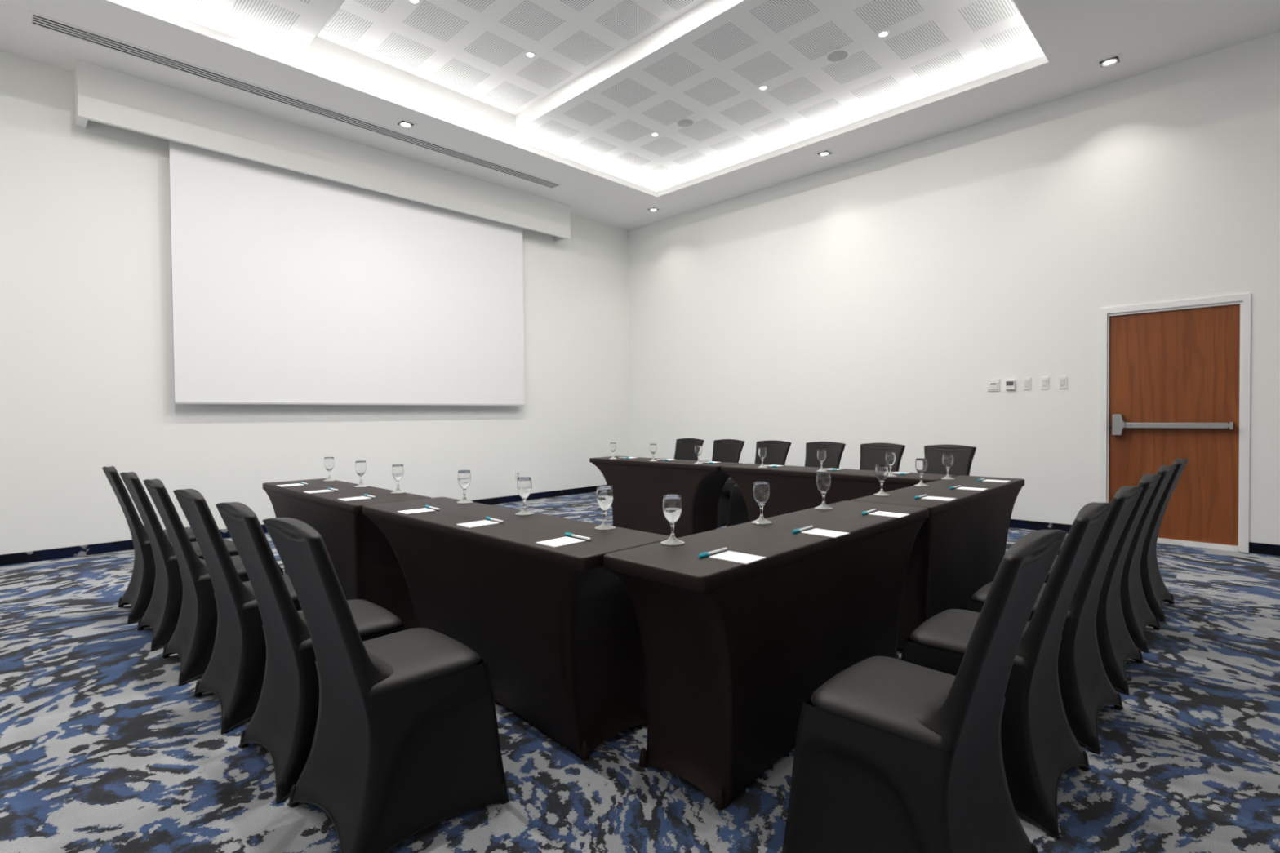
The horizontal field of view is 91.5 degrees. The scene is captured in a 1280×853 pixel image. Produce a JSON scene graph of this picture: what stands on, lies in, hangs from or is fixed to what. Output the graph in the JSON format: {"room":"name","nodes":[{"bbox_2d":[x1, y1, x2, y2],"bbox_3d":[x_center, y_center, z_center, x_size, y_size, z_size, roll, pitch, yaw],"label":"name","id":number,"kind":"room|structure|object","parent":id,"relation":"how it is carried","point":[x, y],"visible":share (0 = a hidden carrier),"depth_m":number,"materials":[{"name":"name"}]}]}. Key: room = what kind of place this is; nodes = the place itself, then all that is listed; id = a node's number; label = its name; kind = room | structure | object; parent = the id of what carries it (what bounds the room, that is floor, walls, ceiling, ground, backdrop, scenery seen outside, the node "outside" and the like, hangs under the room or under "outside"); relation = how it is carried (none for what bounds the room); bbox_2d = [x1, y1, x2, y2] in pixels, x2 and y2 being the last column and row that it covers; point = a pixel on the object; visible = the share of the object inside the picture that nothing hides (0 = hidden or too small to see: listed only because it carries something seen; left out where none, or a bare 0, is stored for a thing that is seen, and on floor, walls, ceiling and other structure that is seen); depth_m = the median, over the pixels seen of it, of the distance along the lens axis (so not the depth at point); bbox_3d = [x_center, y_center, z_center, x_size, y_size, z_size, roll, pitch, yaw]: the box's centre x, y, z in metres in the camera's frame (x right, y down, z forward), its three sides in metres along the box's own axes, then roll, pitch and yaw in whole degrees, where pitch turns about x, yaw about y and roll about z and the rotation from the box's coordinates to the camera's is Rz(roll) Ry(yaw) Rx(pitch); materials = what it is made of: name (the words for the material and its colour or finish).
{"room":"conference room","nodes":[
{"label":"conference room","id":0,"kind":"room"},
{"bbox_2d":[0,50,630,555],"bbox_3d":[-3.231,-1.377,7.385,0.160,4.950,8.873,0,1,45],"label":"wall","id":1,"kind":"structure","parent":0,"point":[87,376],"depth_m":5.84,"materials":[{"name":"paint"}]},
{"bbox_2d":[0,484,607,565],"bbox_3d":[-3.148,1.053,7.368,0.012,0.090,8.553,0,1,45],"label":"baseboard","id":2,"kind":"structure","parent":1,"relation":"attached to","point":[89,549],"depth_m":5.63,"materials":[{"name":"carpet"}]},
{"bbox_2d":[168,139,524,405],"bbox_3d":[-3.060,-1.682,7.334,0.112,2.862,4.100,0,1,45],"label":"projection screen","id":3,"kind":"object","parent":1,"relation":"attached to","point":[290,287],"visible":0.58,"depth_m":6.90,"materials":[{"name":"fabric"}]},
{"bbox_2d":[0,0,1279,230],"bbox_3d":[0.305,-3.406,3.854,9.809,0.531,8.553,0,1,45],"label":"ceiling","id":4,"kind":"structure","parent":0,"point":[602,77],"depth_m":5.85,"materials":[{"name":"paint"}]},
{"bbox_2d":[27,10,562,189],"bbox_3d":[-2.876,-3.158,6.538,0.224,0.004,5.058,0,1,45],"label":"ceiling vent","id":5,"kind":"object","parent":4,"relation":"in","point":[34,19],"visible":1,"depth_m":5.83,"materials":[{"name":"metal"}]},
{"bbox_2d":[74,58,570,242],"bbox_3d":[-2.995,-2.935,7.305,0.270,0.474,5.367,0,1,45],"label":"screen housing","id":6,"kind":"object","parent":4,"relation":"attached to","point":[105,95],"visible":1,"depth_m":6.47,"materials":[{"name":"paint"}]},
{"bbox_2d":[393,118,417,129],"bbox_3d":[-2.449,-3.155,6.516,0.184,0.017,0.184,0,1,45],"label":"recessed light","id":7,"kind":"object","parent":4,"relation":"in","point":[402,122],"visible":1,"depth_m":6.51,"materials":[{"name":"white"}]},
{"bbox_2d":[524,51,535,57],"bbox_3d":[-1.058,-3.584,6.010,0.100,0.006,0.100,0,1,45],"label":"recessed light","id":8,"kind":"object","parent":4,"relation":"in","point":[528,54],"visible":1,"depth_m":6.00,"materials":[{"name":"white"}]},
{"bbox_2d":[102,0,1053,197],"bbox_3d":[-0.464,-3.185,4.694,4.740,0.076,6.833,0,1,45],"label":"light","id":9,"kind":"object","parent":4,"relation":"attached to","point":[137,6],"depth_m":6.08,"materials":[{"name":"white"}]},
{"bbox_2d":[644,206,662,212],"bbox_3d":[0.200,-3.228,9.285,0.184,0.017,0.184,0,1,45],"label":"recessed light","id":10,"kind":"object","parent":4,"relation":"in","point":[652,209],"visible":1,"depth_m":9.27,"materials":[{"name":"grey"}]},
{"bbox_2d":[675,117,694,127],"bbox_3d":[0.514,-3.439,7.056,0.214,0.013,0.214,0,1,45],"label":"ceiling speaker","id":11,"kind":"object","parent":4,"relation":"attached to","point":[684,122],"visible":1,"depth_m":7.04,"materials":[{"name":"white"}]},
{"bbox_2d":[677,119,693,126],"bbox_3d":[0.514,-3.438,7.056,0.182,0.006,0.182,0,1,45],"label":"grille","id":12,"kind":"object","parent":11,"relation":"attached to","point":[681,122],"depth_m":7.05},
{"bbox_2d":[758,84,768,90],"bbox_3d":[1.251,-3.436,6.325,0.100,0.006,0.100,0,1,45],"label":"recessed light","id":13,"kind":"object","parent":4,"relation":"in","point":[762,87],"visible":1,"depth_m":6.32,"materials":[{"name":"white"}]},
{"bbox_2d":[813,148,835,158],"bbox_3d":[2.172,-3.211,7.341,0.184,0.017,0.184,0,1,45],"label":"recessed light","id":14,"kind":"object","parent":4,"relation":"in","point":[827,152],"visible":1,"depth_m":7.33,"materials":[{"name":"grey"}]},
{"bbox_2d":[825,48,849,62],"bbox_3d":[1.826,-3.428,5.766,0.214,0.013,0.214,0,1,45],"label":"ceiling speaker","id":15,"kind":"object","parent":4,"relation":"attached to","point":[838,55],"visible":1,"depth_m":5.75,"materials":[{"name":"grey plastic"}]},
{"bbox_2d":[826,50,847,61],"bbox_3d":[1.826,-3.428,5.766,0.182,0.006,0.182,0,1,45],"label":"grille","id":16,"kind":"object","parent":15,"relation":"attached to","point":[833,55],"depth_m":5.76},
{"bbox_2d":[877,30,889,37],"bbox_3d":[2.127,-3.428,5.447,0.100,0.006,0.100,0,1,45],"label":"recessed light","id":17,"kind":"object","parent":4,"relation":"in","point":[883,33],"visible":1,"depth_m":5.44,"materials":[{"name":"white"}]},
{"bbox_2d":[1094,53,1124,70],"bbox_3d":[4.118,-3.195,5.467,0.184,0.017,0.184,0,1,45],"label":"recessed light","id":18,"kind":"object","parent":4,"relation":"in","point":[1116,59],"visible":1,"depth_m":5.46,"materials":[{"name":"grey"}]},
{"bbox_2d":[0,491,1279,852],"bbox_3d":[0.347,1.187,3.936,10.129,0.120,8.873,0,1,45],"label":"floor","id":19,"kind":"structure","parent":0,"point":[103,750],"depth_m":2.15,"materials":[{"name":"carpet"}]},
{"bbox_2d":[102,466,196,624],"bbox_3d":[-3.033,0.698,3.975,0.486,0.919,0.556,0,1,45],"label":"covered chair","id":20,"kind":"object","parent":19,"relation":"on","point":[139,592],"visible":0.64,"depth_m":3.76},
{"bbox_2d":[120,471,239,651],"bbox_3d":[-2.557,0.701,3.539,0.486,0.919,0.556,0,1,44],"label":"covered chair","id":21,"kind":"object","parent":19,"relation":"on","point":[162,612],"visible":0.52,"depth_m":3.33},
{"bbox_2d":[142,479,284,686],"bbox_3d":[-2.095,0.704,3.118,0.556,0.919,0.486,-2,1,-44],"label":"covered chair","id":22,"kind":"object","parent":19,"relation":"on","point":[193,637],"visible":0.57,"depth_m":2.91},
{"bbox_2d":[173,488,302,734],"bbox_3d":[-1.618,0.708,2.682,0.486,0.919,0.557,0,1,44],"label":"covered chair","id":23,"kind":"object","parent":19,"relation":"on","point":[235,670],"visible":0.6,"depth_m":2.49,"materials":[{"name":"fabric"}]},
{"bbox_2d":[215,502,407,804],"bbox_3d":[-1.151,0.711,2.252,0.556,0.919,0.486,-2,1,-45],"label":"covered chair","id":24,"kind":"object","parent":19,"relation":"on","point":[283,721],"visible":0.65,"depth_m":2.08,"materials":[{"name":"fabric"}]},
{"bbox_2d":[262,478,431,628],"bbox_3d":[-1.909,0.772,3.953,1.675,0.750,0.428,0,1,45],"label":"covered table","id":25,"kind":"object","parent":19,"relation":"on","point":[366,566],"visible":0.58,"depth_m":3.45,"materials":[{"name":"fabric"}]},
{"bbox_2d":[276,483,304,487],"bbox_3d":[-2.351,0.395,4.191,0.110,0.004,0.140,0,1,45],"label":"notepad","id":26,"kind":"object","parent":25,"relation":"on","point":[298,484],"visible":1,"depth_m":4.18,"materials":[{"name":"white paper"}]},
{"bbox_2d":[303,489,333,493],"bbox_3d":[-1.967,0.398,3.817,0.140,0.004,0.110,-2,1,-44],"label":"notepad","id":27,"kind":"object","parent":25,"relation":"on","point":[321,491],"visible":1,"depth_m":3.80,"materials":[{"name":"white paper"}]},
{"bbox_2d":[323,457,336,481],"bbox_3d":[-2.233,0.306,4.480,0.086,0.169,0.086,-1,1,-11],"label":"water glass","id":28,"kind":"object","parent":25,"relation":"on","point":[329,462],"visible":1,"depth_m":4.46,"materials":[{"name":"white"}]},
{"bbox_2d":[324,457,334,471],"bbox_3d":[-2.233,0.271,4.479,0.068,0.098,0.068,-1,1,-11],"label":"bowl","id":29,"kind":"object","parent":28,"relation":"on","point":[329,462],"depth_m":4.46,"materials":[{"name":"clear glass"}]},
{"bbox_2d":[337,496,371,501],"bbox_3d":[-1.584,0.401,3.462,0.110,0.004,0.140,0,1,43],"label":"notepad","id":30,"kind":"object","parent":25,"relation":"on","point":[360,497],"visible":1,"depth_m":3.45,"materials":[{"name":"white paper"}]},
{"bbox_2d":[353,460,368,487],"bbox_3d":[-1.821,0.310,4.066,0.086,0.169,0.086,0,1,9],"label":"water glass","id":31,"kind":"object","parent":25,"relation":"on","point":[360,466],"visible":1,"depth_m":4.04,"materials":[{"name":"white"}]},
{"bbox_2d":[355,460,366,475],"bbox_3d":[-1.821,0.275,4.066,0.068,0.098,0.068,0,1,9],"label":"bowl","id":32,"kind":"object","parent":31,"relation":"on","point":[360,466],"depth_m":4.04,"materials":[{"name":"clear glass"}]},
{"bbox_2d":[391,464,405,493],"bbox_3d":[-1.447,0.313,3.727,0.086,0.169,0.086,-1,1,-32],"label":"water glass","id":33,"kind":"object","parent":25,"relation":"on","point":[397,470],"visible":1,"depth_m":3.70,"materials":[{"name":"white"}]},
{"bbox_2d":[391,464,404,480],"bbox_3d":[-1.448,0.277,3.727,0.068,0.098,0.068,-1,1,-32],"label":"bowl","id":34,"kind":"object","parent":33,"relation":"on","point":[397,470],"depth_m":3.70,"materials":[{"name":"clear glass"}]},
{"bbox_2d":[262,517,510,852],"bbox_3d":[-0.775,0.714,1.907,0.486,0.919,0.556,0,1,45],"label":"covered chair","id":35,"kind":"object","parent":19,"relation":"on","point":[406,742],"visible":1,"depth_m":1.80,"materials":[{"name":"fabric"}]},
{"bbox_2d":[361,497,670,760],"bbox_3d":[-0.640,0.782,2.771,1.762,0.750,0.480,0,1,45],"label":"covered table","id":36,"kind":"object","parent":19,"relation":"on","point":[557,632],"visible":0.77,"depth_m":2.36,"materials":[{"name":"fabric"}]},
{"bbox_2d":[397,508,435,514],"bbox_3d":[-1.070,0.405,2.981,0.140,0.004,0.110,-1,1,-43],"label":"notepad","id":37,"kind":"object","parent":36,"relation":"on","point":[419,510],"visible":1,"depth_m":2.97,"materials":[{"name":"white paper"}]},
{"bbox_2d":[456,470,472,503],"bbox_3d":[-0.921,0.316,3.272,0.086,0.169,0.086,0,1,2],"label":"water glass","id":38,"kind":"object","parent":36,"relation":"on","point":[464,478],"visible":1,"depth_m":3.25,"materials":[{"name":"white"}]},
{"bbox_2d":[457,470,471,488],"bbox_3d":[-0.922,0.281,3.272,0.068,0.098,0.068,0,1,2],"label":"bowl","id":39,"kind":"object","parent":38,"relation":"on","point":[464,478],"depth_m":3.25,"materials":[{"name":"clear glass"}]},
{"bbox_2d":[456,520,499,528],"bbox_3d":[-0.679,0.408,2.610,0.110,0.004,0.140,0,1,44],"label":"notepad","id":40,"kind":"object","parent":36,"relation":"on","point":[485,522],"visible":1,"depth_m":2.60,"materials":[{"name":"white paper"}]},
{"bbox_2d":[485,516,504,523],"bbox_3d":[-0.625,0.401,2.680,0.012,0.014,0.147,-1,1,-43],"label":"pen","id":41,"kind":"object","parent":36,"relation":"on","point":[490,518],"visible":1,"depth_m":2.67,"materials":[{"name":"white plastic"}]},
{"bbox_2d":[515,476,533,515],"bbox_3d":[-0.532,0.320,2.870,0.086,0.169,0.086,0,1,30],"label":"water glass","id":42,"kind":"object","parent":36,"relation":"on","point":[524,486],"visible":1,"depth_m":2.85,"materials":[{"name":"white"}]},
{"bbox_2d":[516,476,532,498],"bbox_3d":[-0.532,0.284,2.869,0.068,0.098,0.068,0,1,30],"label":"bowl","id":43,"kind":"object","parent":42,"relation":"on","point":[524,486],"depth_m":2.84,"materials":[{"name":"clear glass"}]},
{"bbox_2d":[535,537,586,547],"bbox_3d":[-0.282,0.411,2.220,0.110,0.004,0.140,0,1,44],"label":"notepad","id":44,"kind":"object","parent":36,"relation":"on","point":[563,541],"visible":1,"depth_m":2.21,"materials":[{"name":"white paper"}]},
{"bbox_2d":[564,532,591,541],"bbox_3d":[-0.228,0.404,2.290,0.012,0.014,0.147,-2,1,-45],"label":"pen","id":45,"kind":"object","parent":36,"relation":"on","point":[566,534],"visible":1,"depth_m":2.28,"materials":[{"name":"white plastic"}]},
{"bbox_2d":[594,485,616,530],"bbox_3d":[-0.140,0.323,2.488,0.086,0.169,0.086,-1,1,-11],"label":"water glass","id":46,"kind":"object","parent":36,"relation":"on","point":[604,495],"visible":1,"depth_m":2.46,"materials":[{"name":"white"}]},
{"bbox_2d":[595,485,613,511],"bbox_3d":[-0.140,0.287,2.488,0.068,0.098,0.068,-1,1,-11],"label":"bowl","id":47,"kind":"object","parent":46,"relation":"on","point":[604,495],"depth_m":2.46,"materials":[{"name":"clear glass"}]},
{"bbox_2d":[589,456,742,537],"bbox_3d":[0.214,0.713,6.208,1.710,0.750,0.425,0,1,45],"label":"covered table","id":48,"kind":"object","parent":19,"relation":"on","point":[640,485],"visible":0.76,"depth_m":5.98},
{"bbox_2d":[609,442,616,459],"bbox_3d":[-0.281,0.253,6.492,0.086,0.169,0.086,0,1,25],"label":"water glass","id":49,"kind":"object","parent":48,"relation":"on","point":[612,445],"visible":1,"depth_m":6.47,"materials":[{"name":"clear"}]},
{"bbox_2d":[609,442,616,452],"bbox_3d":[-0.281,0.218,6.491,0.068,0.098,0.068,0,1,25],"label":"bowl","id":50,"kind":"object","parent":49,"relation":"on","point":[612,445],"depth_m":6.47,"materials":[{"name":"clear glass"}]},
{"bbox_2d":[649,444,657,461],"bbox_3d":[0.130,0.256,6.105,0.086,0.169,0.086,-1,1,-18],"label":"water glass","id":51,"kind":"object","parent":48,"relation":"on","point":[652,446],"visible":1,"depth_m":6.08,"materials":[{"name":"clear"}]},
{"bbox_2d":[649,444,656,453],"bbox_3d":[0.130,0.221,6.104,0.068,0.098,0.068,-1,1,-18],"label":"bowl","id":52,"kind":"object","parent":51,"relation":"on","point":[652,446],"depth_m":6.08,"materials":[{"name":"clear glass"}]},
{"bbox_2d":[693,444,702,463],"bbox_3d":[0.539,0.259,5.756,0.086,0.169,0.086,0,1,34],"label":"water glass","id":53,"kind":"object","parent":48,"relation":"on","point":[698,448],"visible":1,"depth_m":5.73,"materials":[{"name":"clear"}]},
{"bbox_2d":[694,444,702,455],"bbox_3d":[0.539,0.223,5.756,0.068,0.098,0.068,0,1,34],"label":"bowl","id":54,"kind":"object","parent":53,"relation":"on","point":[698,448],"depth_m":5.73,"materials":[{"name":"clear glass"}]},
{"bbox_2d":[673,438,704,460],"bbox_3d":[0.426,0.606,7.357,0.486,0.919,0.556,0,1,45],"label":"covered chair","id":55,"kind":"object","parent":19,"relation":"on","point":[685,447],"visible":0.2,"depth_m":7.49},
{"bbox_2d":[711,439,744,528],"bbox_3d":[0.839,0.610,6.951,0.486,0.919,0.556,0,1,45],"label":"covered chair","id":56,"kind":"object","parent":19,"relation":"on","point":[729,451],"visible":0.38,"depth_m":6.97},
{"bbox_2d":[726,440,791,527],"bbox_3d":[1.260,0.613,6.537,0.486,0.919,0.556,0,1,45],"label":"covered chair","id":57,"kind":"object","parent":19,"relation":"on","point":[777,451],"visible":0.29,"depth_m":6.54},
{"bbox_2d":[603,500,928,810],"bbox_3d":[0.626,0.775,2.493,0.423,0.750,1.713,0,1,45],"label":"covered table","id":58,"kind":"object","parent":19,"relation":"on","point":[734,652],"visible":0.89,"depth_m":2.08,"materials":[{"name":"fabric"}]},
{"bbox_2d":[660,494,684,546],"bbox_3d":[0.114,0.326,2.187,0.086,0.169,0.086,0,1,26],"label":"water glass","id":59,"kind":"object","parent":58,"relation":"on","point":[672,504],"visible":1,"depth_m":2.16,"materials":[{"name":"white"}]},
{"bbox_2d":[662,494,682,523],"bbox_3d":[0.114,0.291,2.187,0.068,0.098,0.068,0,1,26],"label":"bowl","id":60,"kind":"object","parent":59,"relation":"on","point":[672,504],"depth_m":2.16,"materials":[{"name":"clear glass"}]},
{"bbox_2d":[697,547,727,558],"bbox_3d":[0.236,0.405,2.008,0.012,0.014,0.147,0,1,43],"label":"pen","id":61,"kind":"object","parent":58,"relation":"on","point":[703,554],"visible":1,"depth_m":2.00,"materials":[{"name":"white plastic"}]},
{"bbox_2d":[708,551,766,564],"bbox_3d":[0.305,0.411,1.955,0.140,0.004,0.110,0,1,43],"label":"notepad","id":62,"kind":"object","parent":58,"relation":"on","point":[729,556],"visible":1,"depth_m":1.94,"materials":[{"name":"white paper"}]},
{"bbox_2d":[751,481,772,524],"bbox_3d":[0.504,0.315,2.584,0.086,0.169,0.086,-1,1,-2],"label":"water glass","id":63,"kind":"object","parent":58,"relation":"on","point":[761,489],"visible":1,"depth_m":2.56,"materials":[{"name":"white"}]},
{"bbox_2d":[753,481,769,506],"bbox_3d":[0.503,0.280,2.583,0.068,0.098,0.068,-1,1,-2],"label":"bowl","id":64,"kind":"object","parent":63,"relation":"on","point":[761,489],"depth_m":2.56,"materials":[{"name":"clear glass"}]},
{"bbox_2d":[791,525,813,533],"bbox_3d":[0.626,0.395,2.395,0.012,0.014,0.147,0,1,44],"label":"pen","id":65,"kind":"object","parent":58,"relation":"on","point":[796,531],"visible":1,"depth_m":2.38,"materials":[{"name":"white plastic"}]},
{"bbox_2d":[814,472,832,510],"bbox_3d":[0.870,0.305,2.955,0.086,0.169,0.086,-1,1,-21],"label":"water glass","id":66,"kind":"object","parent":58,"relation":"on","point":[823,479],"visible":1,"depth_m":2.93,"materials":[{"name":"white"}]},
{"bbox_2d":[816,472,831,493],"bbox_3d":[0.870,0.270,2.954,0.068,0.098,0.068,-1,1,-21],"label":"bowl","id":67,"kind":"object","parent":66,"relation":"on","point":[823,479],"depth_m":2.93,"materials":[{"name":"clear glass"}]},
{"bbox_2d":[800,528,849,537],"bbox_3d":[0.695,0.401,2.341,0.110,0.004,0.140,-2,1,-44],"label":"notepad","id":68,"kind":"object","parent":58,"relation":"on","point":[820,532],"visible":1,"depth_m":2.33,"materials":[{"name":"white paper"}]},
{"bbox_2d":[868,511,910,518],"bbox_3d":[1.102,0.389,2.758,0.140,0.004,0.110,0,1,44],"label":"notepad","id":69,"kind":"object","parent":58,"relation":"on","point":[878,513],"visible":1,"depth_m":2.74,"materials":[{"name":"white paper"}]},
{"bbox_2d":[804,441,845,468],"bbox_3d":[1.695,0.617,6.124,0.486,0.919,0.556,0,1,45],"label":"covered chair","id":70,"kind":"object","parent":19,"relation":"on","point":[834,451],"visible":0.19,"depth_m":6.23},
{"bbox_2d":[720,463,955,521],"bbox_3d":[1.495,0.723,4.978,1.813,0.750,0.423,0,1,45],"label":"covered table","id":71,"kind":"object","parent":19,"relation":"on","point":[793,489],"visible":0.43,"depth_m":4.93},
{"bbox_2d":[757,447,767,467],"bbox_3d":[1.034,0.263,5.267,0.086,0.169,0.086,0,1,28],"label":"water glass","id":72,"kind":"object","parent":71,"relation":"on","point":[762,451],"visible":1,"depth_m":5.25,"materials":[{"name":"white"}]},
{"bbox_2d":[758,447,766,458],"bbox_3d":[1.034,0.228,5.266,0.068,0.098,0.068,0,1,28],"label":"bowl","id":73,"kind":"object","parent":72,"relation":"on","point":[762,451],"depth_m":5.24,"materials":[{"name":"clear glass"}]},
{"bbox_2d":[816,449,827,471],"bbox_3d":[1.415,0.267,4.857,0.086,0.169,0.086,0,1,4],"label":"water glass","id":74,"kind":"object","parent":71,"relation":"on","point":[821,454],"visible":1,"depth_m":4.83,"materials":[{"name":"white"}]},
{"bbox_2d":[817,449,826,462],"bbox_3d":[1.415,0.231,4.857,0.068,0.098,0.068,0,1,4],"label":"bowl","id":75,"kind":"object","parent":74,"relation":"on","point":[821,454],"depth_m":4.83,"materials":[{"name":"clear glass"}]},
{"bbox_2d":[885,452,897,476],"bbox_3d":[1.786,0.271,4.444,0.086,0.169,0.086,-1,1,-5],"label":"water glass","id":76,"kind":"object","parent":71,"relation":"on","point":[890,456],"visible":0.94,"depth_m":4.42,"materials":[{"name":"white"}]},
{"bbox_2d":[885,452,895,466],"bbox_3d":[1.785,0.235,4.443,0.068,0.098,0.068,-1,1,-5],"label":"bowl","id":77,"kind":"object","parent":76,"relation":"on","point":[890,456],"depth_m":4.42,"materials":[{"name":"clear glass"}]},
{"bbox_2d":[859,443,905,471],"bbox_3d":[2.116,0.620,5.724,0.486,0.919,0.556,0,1,45],"label":"covered chair","id":78,"kind":"object","parent":19,"relation":"on","point":[872,455],"visible":0.23,"depth_m":5.87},
{"bbox_2d":[782,529,1067,852],"bbox_3d":[0.730,0.705,1.615,0.486,0.919,0.556,-2,1,-44],"label":"covered chair","id":79,"kind":"object","parent":19,"relation":"on","point":[891,755],"visible":1,"depth_m":1.52,"materials":[{"name":"fabric"}]},
{"bbox_2d":[850,475,1024,649],"bbox_3d":[1.842,0.742,3.727,0.412,0.750,1.732,0,1,45],"label":"covered table","id":80,"kind":"object","parent":19,"relation":"on","point":[959,549],"visible":0.56,"depth_m":3.33,"materials":[{"name":"fabric"}]},
{"bbox_2d":[873,464,889,496],"bbox_3d":[1.327,0.293,3.421,0.086,0.169,0.086,0,1,29],"label":"water glass","id":81,"kind":"object","parent":80,"relation":"on","point":[881,470],"visible":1,"depth_m":3.40,"materials":[{"name":"clear"}]},
{"bbox_2d":[875,464,888,482],"bbox_3d":[1.326,0.258,3.420,0.068,0.098,0.068,0,1,28],"label":"bowl","id":82,"kind":"object","parent":81,"relation":"on","point":[881,470],"depth_m":3.40,"materials":[{"name":"clear glass"}]},
{"bbox_2d":[914,458,928,486],"bbox_3d":[1.727,0.282,3.828,0.086,0.169,0.086,0,1,19],"label":"water glass","id":83,"kind":"object","parent":80,"relation":"on","point":[921,464],"visible":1,"depth_m":3.81,"materials":[{"name":"clear"}]},
{"bbox_2d":[915,458,927,474],"bbox_3d":[1.727,0.247,3.828,0.068,0.098,0.068,0,1,19],"label":"bowl","id":84,"kind":"object","parent":83,"relation":"on","point":[921,464],"depth_m":3.80,"materials":[{"name":"clear glass"}]},
{"bbox_2d":[920,496,955,501],"bbox_3d":[1.558,0.377,3.252,0.140,0.004,0.110,0,1,43],"label":"notepad","id":85,"kind":"object","parent":80,"relation":"on","point":[934,498],"visible":1,"depth_m":3.25,"materials":[{"name":"white paper"}]},
{"bbox_2d":[941,453,954,479],"bbox_3d":[2.084,0.272,4.220,0.086,0.169,0.086,0,1,35],"label":"water glass","id":86,"kind":"object","parent":80,"relation":"on","point":[947,459],"visible":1,"depth_m":4.20,"materials":[{"name":"clear"}]},
{"bbox_2d":[942,453,953,468],"bbox_3d":[2.084,0.237,4.219,0.068,0.098,0.068,0,1,35],"label":"bowl","id":87,"kind":"object","parent":86,"relation":"on","point":[947,459],"depth_m":4.20,"materials":[{"name":"clear glass"}]},
{"bbox_2d":[956,487,986,491],"bbox_3d":[1.945,0.366,3.652,0.140,0.004,0.110,0,1,42],"label":"notepad","id":88,"kind":"object","parent":80,"relation":"on","point":[959,488],"visible":1,"depth_m":3.65,"materials":[{"name":"white paper"}]},
{"bbox_2d":[982,479,1011,482],"bbox_3d":[2.320,0.355,4.057,0.140,0.004,0.110,0,1,45],"label":"notepad","id":89,"kind":"object","parent":80,"relation":"on","point":[987,480],"visible":1,"depth_m":4.04,"materials":[{"name":"white paper"}]},
{"bbox_2d":[924,444,976,475],"bbox_3d":[2.543,0.624,5.304,0.486,0.919,0.556,0,1,45],"label":"covered chair","id":90,"kind":"object","parent":19,"relation":"on","point":[963,455],"visible":0.2,"depth_m":5.42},
{"bbox_2d":[900,502,1112,839],"bbox_3d":[1.184,0.693,2.060,0.557,0.919,0.486,0,1,44],"label":"covered chair","id":91,"kind":"object","parent":19,"relation":"on","point":[1038,742],"visible":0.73,"depth_m":1.88,"materials":[{"name":"fabric"}]},
{"bbox_2d":[966,485,1142,755],"bbox_3d":[1.623,0.682,2.489,0.486,0.919,0.556,-2,1,-44],"label":"covered chair","id":92,"kind":"object","parent":19,"relation":"on","point":[1086,687],"visible":0.52,"depth_m":2.28,"materials":[{"name":"fabric"}]},
{"bbox_2d":[1044,473,1160,695],"bbox_3d":[2.075,0.670,2.943,0.556,0.919,0.486,0,1,45],"label":"covered chair","id":93,"kind":"object","parent":19,"relation":"on","point":[1116,645],"visible":0.4,"depth_m":2.73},
{"bbox_2d":[1057,464,1176,653],"bbox_3d":[2.531,0.657,3.398,0.486,0.919,0.556,-2,1,-44],"label":"covered chair","id":94,"kind":"object","parent":19,"relation":"on","point":[1137,614],"visible":0.41,"depth_m":3.19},
{"bbox_2d":[1139,457,1188,622],"bbox_3d":[2.994,0.645,3.847,0.486,0.919,0.556,-2,1,-45],"label":"covered chair","id":95,"kind":"object","parent":19,"relation":"on","point":[1155,591],"visible":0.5,"depth_m":3.63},
{"bbox_2d":[628,31,1279,545],"bbox_3d":[3.377,-1.430,6.997,9.809,4.950,0.160,0,1,45],"label":"wall","id":96,"kind":"structure","parent":0,"point":[878,298],"depth_m":6.61,"materials":[{"name":"paint"}]},
{"bbox_2d":[987,378,999,391],"bbox_3d":[3.720,-0.436,6.561,0.117,0.125,0.020,0,1,45],"label":"wall control panel","id":97,"kind":"object","parent":96,"relation":"attached to","point":[993,384],"visible":1,"depth_m":6.55,"materials":[{"name":"white plastic"}]},
{"bbox_2d":[1004,379,1015,390],"bbox_3d":[3.828,-0.430,6.446,0.086,0.098,0.032,0,1,45],"label":"wall thermostat","id":98,"kind":"object","parent":96,"relation":"attached to","point":[1009,384],"visible":1,"depth_m":6.43,"materials":[{"name":"white plastic"}]},
{"bbox_2d":[1023,377,1031,390],"bbox_3d":[3.941,-0.436,6.346,0.067,0.123,0.016,0,1,45],"label":"light switch","id":99,"kind":"object","parent":96,"relation":"attached to","point":[1027,381],"visible":1,"depth_m":6.34,"materials":[{"name":"white plastic"}]},
{"bbox_2d":[1040,377,1048,389],"bbox_3d":[4.050,-0.435,6.239,0.067,0.123,0.016,0,1,45],"label":"light switch","id":100,"kind":"object","parent":96,"relation":"attached to","point":[1044,380],"visible":1,"depth_m":6.24,"materials":[{"name":"white plastic"}]},
{"bbox_2d":[1058,376,1066,388],"bbox_3d":[4.159,-0.434,6.132,0.067,0.123,0.016,0,1,45],"label":"light switch","id":101,"kind":"object","parent":96,"relation":"attached to","point":[1062,380],"visible":1,"depth_m":6.13,"materials":[{"name":"white plastic"}]},
{"bbox_2d":[1008,519,1279,555],"bbox_3d":[3.343,1.001,6.974,9.797,0.090,0.012,0,1,45],"label":"baseboard","id":102,"kind":"structure","parent":96,"relation":"attached to","point":[1254,548],"depth_m":6.16,"materials":[{"name":"rubber"}]},
{"bbox_2d":[1099,293,1250,552],"bbox_3d":[4.751,-0.028,5.587,1.020,2.172,0.158,0,1,45],"label":"door","id":103,"kind":"structure","parent":96,"relation":"in","point":[1173,385],"depth_m":5.53,"materials":[{"name":"brown wood"}]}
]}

